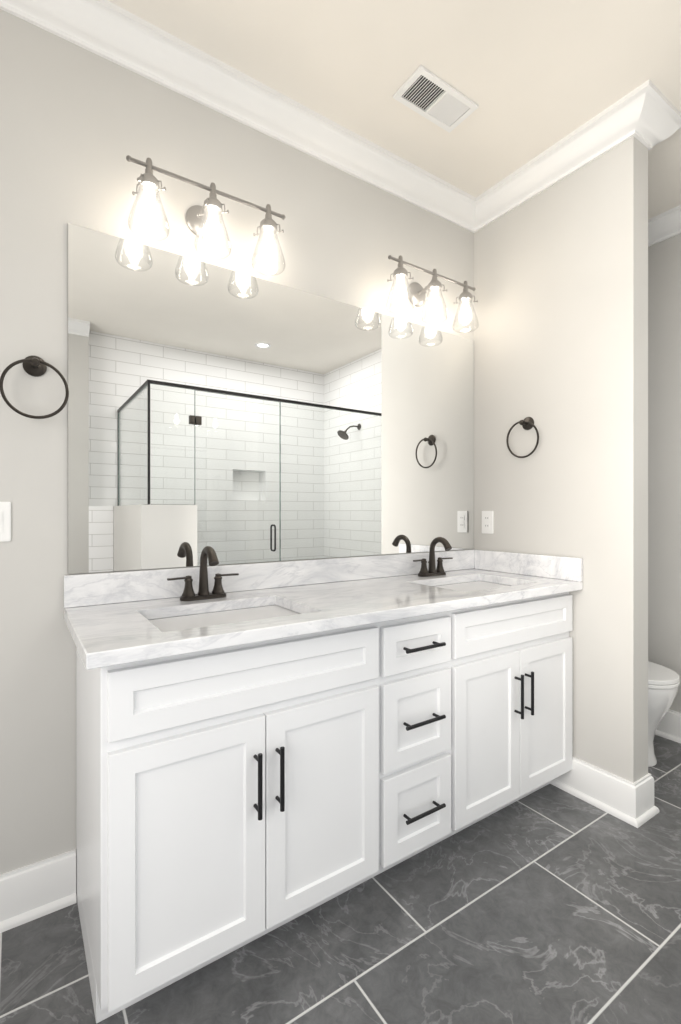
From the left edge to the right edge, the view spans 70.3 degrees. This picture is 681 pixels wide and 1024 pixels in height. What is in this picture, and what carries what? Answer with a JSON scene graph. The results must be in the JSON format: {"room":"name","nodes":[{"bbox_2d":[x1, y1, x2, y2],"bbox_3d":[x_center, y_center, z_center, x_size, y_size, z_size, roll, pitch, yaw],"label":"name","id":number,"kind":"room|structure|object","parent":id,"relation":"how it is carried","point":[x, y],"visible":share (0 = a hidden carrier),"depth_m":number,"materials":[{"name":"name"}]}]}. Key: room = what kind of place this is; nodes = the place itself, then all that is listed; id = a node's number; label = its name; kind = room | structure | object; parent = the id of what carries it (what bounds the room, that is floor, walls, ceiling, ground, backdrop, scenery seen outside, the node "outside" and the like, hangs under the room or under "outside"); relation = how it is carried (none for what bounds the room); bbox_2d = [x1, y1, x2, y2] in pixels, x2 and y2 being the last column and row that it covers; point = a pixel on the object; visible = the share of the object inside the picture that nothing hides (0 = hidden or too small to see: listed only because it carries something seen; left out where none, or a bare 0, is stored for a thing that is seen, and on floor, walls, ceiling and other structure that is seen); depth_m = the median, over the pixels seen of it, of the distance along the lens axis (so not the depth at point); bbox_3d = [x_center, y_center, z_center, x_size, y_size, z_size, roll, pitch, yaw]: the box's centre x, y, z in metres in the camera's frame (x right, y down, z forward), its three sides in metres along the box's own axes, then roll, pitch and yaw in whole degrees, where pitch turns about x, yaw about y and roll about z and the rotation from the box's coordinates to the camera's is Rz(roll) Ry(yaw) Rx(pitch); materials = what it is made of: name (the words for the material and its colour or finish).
{"room":"bathroom","nodes":[
{"label":"bathroom","id":0,"kind":"room"},
{"bbox_2d":[0,9,473,873],"bbox_3d":[-0.311,-0.177,1.921,4.380,2.765,0.100,0,0,-34],"label":"wall","id":1,"kind":"structure","parent":0,"point":[78,125],"depth_m":1.50,"materials":[{"name":"paint"}]},
{"bbox_2d":[0,502,10,541],"bbox_3d":[-0.995,0.028,1.397,0.071,0.116,0.010,0,0,-34],"label":"switch plate","id":2,"kind":"object","parent":1,"relation":"attached to","point":[5,521],"visible":1,"depth_m":1.41,"materials":[{"name":"white plastic"}]},
{"bbox_2d":[0,356,68,418],"bbox_3d":[-0.902,-0.371,1.429,0.173,0.196,0.059,0,0,-34],"label":"towel ring","id":3,"kind":"object","parent":1,"relation":"attached to","point":[35,366],"visible":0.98,"depth_m":1.43,"materials":[{"name":"black metal"}]},
{"bbox_2d":[0,849,76,932],"bbox_3d":[-1.404,1.130,1.112,1.403,0.150,0.029,0,0,-34],"label":"baseboard","id":4,"kind":"structure","parent":1,"relation":"attached to","point":[34,891],"depth_m":1.44,"materials":[{"name":"white wood"}]},
{"bbox_2d":[126,155,284,275],"bbox_3d":[-0.448,-0.994,1.657,0.545,0.231,0.185,0,0,-34],"label":"sconce","id":5,"kind":"object","parent":1,"relation":"attached to","point":[203,222],"visible":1,"depth_m":1.62,"materials":[{"name":"clear glass"}]},
{"bbox_2d":[0,0,487,232],"bbox_3d":[-0.632,-1.512,1.586,3.275,0.096,0.100,0,0,-34],"label":"crown molding","id":6,"kind":"structure","parent":1,"relation":"attached to","point":[103,28],"depth_m":1.75,"materials":[{"name":"white wood"}]},
{"bbox_2d":[64,549,475,608],"bbox_3d":[-0.073,0.245,2.007,1.872,0.099,0.020,0,0,-34],"label":"backsplash","id":7,"kind":"structure","parent":1,"relation":"attached to","point":[140,585],"depth_m":1.82,"materials":[{"name":"white stone"}]},
{"bbox_2d":[68,223,473,573],"bbox_3d":[-0.075,-0.351,2.014,1.852,1.087,0.006,0,0,-34],"label":"mirror","id":8,"kind":"object","parent":1,"relation":"attached to","point":[228,416],"visible":0.93,"depth_m":1.82,"materials":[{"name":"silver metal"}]},
{"bbox_2d":[386,255,478,332],"bbox_3d":[0.412,-0.994,2.233,0.545,0.231,0.185,0,0,-34],"label":"sconce","id":9,"kind":"object","parent":1,"relation":"attached to","point":[415,292],"visible":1,"depth_m":2.20,"materials":[{"name":"clear glass"}]},
{"bbox_2d":[0,735,680,1023],"bbox_3d":[0.537,1.235,0.654,4.380,0.060,3.150,0,0,-34],"label":"floor","id":10,"kind":"structure","parent":0,"point":[549,904],"depth_m":1.34,"materials":[{"name":"tile"}]},
{"bbox_2d":[76,585,582,1023],"bbox_3d":[0.100,0.768,1.781,1.837,0.875,0.585,0,0,-34],"label":"bathroom vanity","id":11,"kind":"object","parent":10,"relation":"on","point":[262,749],"depth_m":1.33,"materials":[{"name":"white wood"}]},
{"bbox_2d":[64,569,582,672],"bbox_3d":[0.085,0.312,1.771,1.872,0.034,0.588,0,0,-34],"label":"countertop","id":12,"kind":"structure","parent":11,"relation":"on","point":[119,629],"depth_m":1.51,"materials":[{"name":"white stone"}]},
{"bbox_2d":[164,546,239,600],"bbox_3d":[-0.442,0.204,1.613,0.244,0.181,0.145,0,0,-34],"label":"faucet","id":13,"kind":"object","parent":12,"relation":"on","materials":[{"name":"black metal"}]},
{"bbox_2d":[156,601,299,628],"bbox_3d":[-0.333,0.394,1.450,0.468,0.153,0.328,0,0,-34],"label":"sink","id":14,"kind":"object","parent":12,"relation":"in","point":[230,612],"depth_m":1.56,"materials":[{"name":"white ceramic"}]},
{"bbox_2d":[416,537,455,576],"bbox_3d":[0.451,0.204,2.211,0.244,0.181,0.145,0,0,-34],"label":"faucet","id":15,"kind":"object","parent":12,"relation":"on","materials":[{"name":"black metal"}]},
{"bbox_2d":[436,577,515,588],"bbox_3d":[0.561,0.394,2.048,0.468,0.153,0.328,0,0,-34],"label":"sink","id":16,"kind":"object","parent":12,"relation":"in","point":[477,582],"depth_m":2.20,"materials":[{"name":"white ceramic"}]},
{"bbox_2d":[648,661,679,766],"bbox_3d":[1.349,0.802,2.515,0.420,0.805,0.712,0,0,-34],"label":"toilet","id":17,"kind":"object","parent":10,"relation":"on","point":[663,683],"visible":0.17,"depth_m":2.24,"materials":[{"name":"white ceramic"}]},
{"bbox_2d":[108,0,680,219],"bbox_3d":[0.537,-1.590,0.654,4.380,0.060,3.150,0,0,-34],"label":"ceiling","id":18,"kind":"structure","parent":0,"point":[532,79],"depth_m":1.67,"materials":[{"name":"paint"}]},
{"bbox_2d":[393,65,478,132],"bbox_3d":[0.363,-1.554,1.831,0.300,0.009,0.150,0,0,-34],"label":"ceiling vent","id":19,"kind":"object","parent":18,"relation":"in","point":[431,96],"visible":1,"depth_m":1.82,"materials":[{"name":"white plastic"}]},
{"bbox_2d":[474,136,647,782],"bbox_3d":[0.971,-0.177,2.244,0.120,2.765,0.790,0,0,-34],"label":"wall","id":20,"kind":"structure","parent":0,"point":[561,311],"depth_m":2.05,"materials":[{"name":"paint"}]},
{"bbox_2d":[482,511,492,533],"bbox_3d":[0.747,0.052,2.462,0.008,0.116,0.071,0,0,-34],"label":"electrical outlet plate","id":21,"kind":"object","parent":20,"relation":"attached to","point":[487,522],"visible":1,"depth_m":2.46,"materials":[{"name":"white plastic"}]},
{"bbox_2d":[506,417,538,457],"bbox_3d":[0.856,-0.348,2.252,0.059,0.196,0.173,0,0,-34],"label":"towel ring","id":22,"kind":"object","parent":20,"relation":"attached to","point":[526,423],"visible":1,"depth_m":2.25,"materials":[{"name":"black metal"}]},
{"bbox_2d":[476,550,582,580],"bbox_3d":[0.860,0.245,2.277,0.021,0.099,0.567,0,0,-34],"label":"backsplash","id":23,"kind":"structure","parent":20,"relation":"attached to","point":[566,568],"depth_m":2.22,"materials":[{"name":"white stone"}]},
{"bbox_2d":[476,80,671,223],"bbox_3d":[0.953,-1.512,2.094,0.125,0.096,0.760,0,0,-34],"label":"crown molding","id":24,"kind":"structure","parent":20,"relation":"attached to","point":[647,114],"depth_m":1.99,"materials":[{"name":"white wood"}]},
{"bbox_2d":[550,756,651,827],"bbox_3d":[1.053,1.130,2.010,0.054,0.150,0.367,0,0,-34],"label":"baseboard","id":25,"kind":"structure","parent":20,"relation":"attached to","point":[630,802],"depth_m":1.94,"materials":[{"name":"white wood"}]},
{"bbox_2d":[644,773,658,816],"bbox_3d":[1.039,1.130,2.272,0.034,0.150,0.819,0,0,-34],"label":"baseboard","id":26,"kind":"structure","parent":20,"relation":"attached to","point":[655,810],"depth_m":1.94,"materials":[{"name":"white wood"}]},
{"bbox_2d":[643,104,680,150],"bbox_3d":[1.087,-1.512,2.262,0.105,0.096,0.890,0,0,-34],"label":"crown molding","id":27,"kind":"structure","parent":20,"relation":"attached to","point":[676,114],"depth_m":1.92,"materials":[{"name":"white wood"}]},
{"bbox_2d":[648,234,680,712],"bbox_3d":[2.343,-0.177,1.803,0.100,2.765,3.050,0,0,-34],"label":"wall","id":28,"kind":"structure","parent":0,"point":[664,453],"depth_m":2.60,"materials":[{"name":"paint"}]},
{"bbox_2d":[648,205,680,246],"bbox_3d":[1.884,-1.512,2.308,0.100,0.096,1.700,0,0,-34],"label":"crown molding","id":29,"kind":"structure","parent":28,"relation":"attached to","point":[666,225],"depth_m":2.55,"materials":[{"name":"white wood"}]},
{"bbox_2d":[655,709,680,742],"bbox_3d":[1.913,1.130,2.328,0.029,0.150,1.700,0,0,-34],"label":"baseboard","id":30,"kind":"structure","parent":28,"relation":"attached to","point":[669,727],"depth_m":2.56,"materials":[{"name":"white wood"}]}
]}

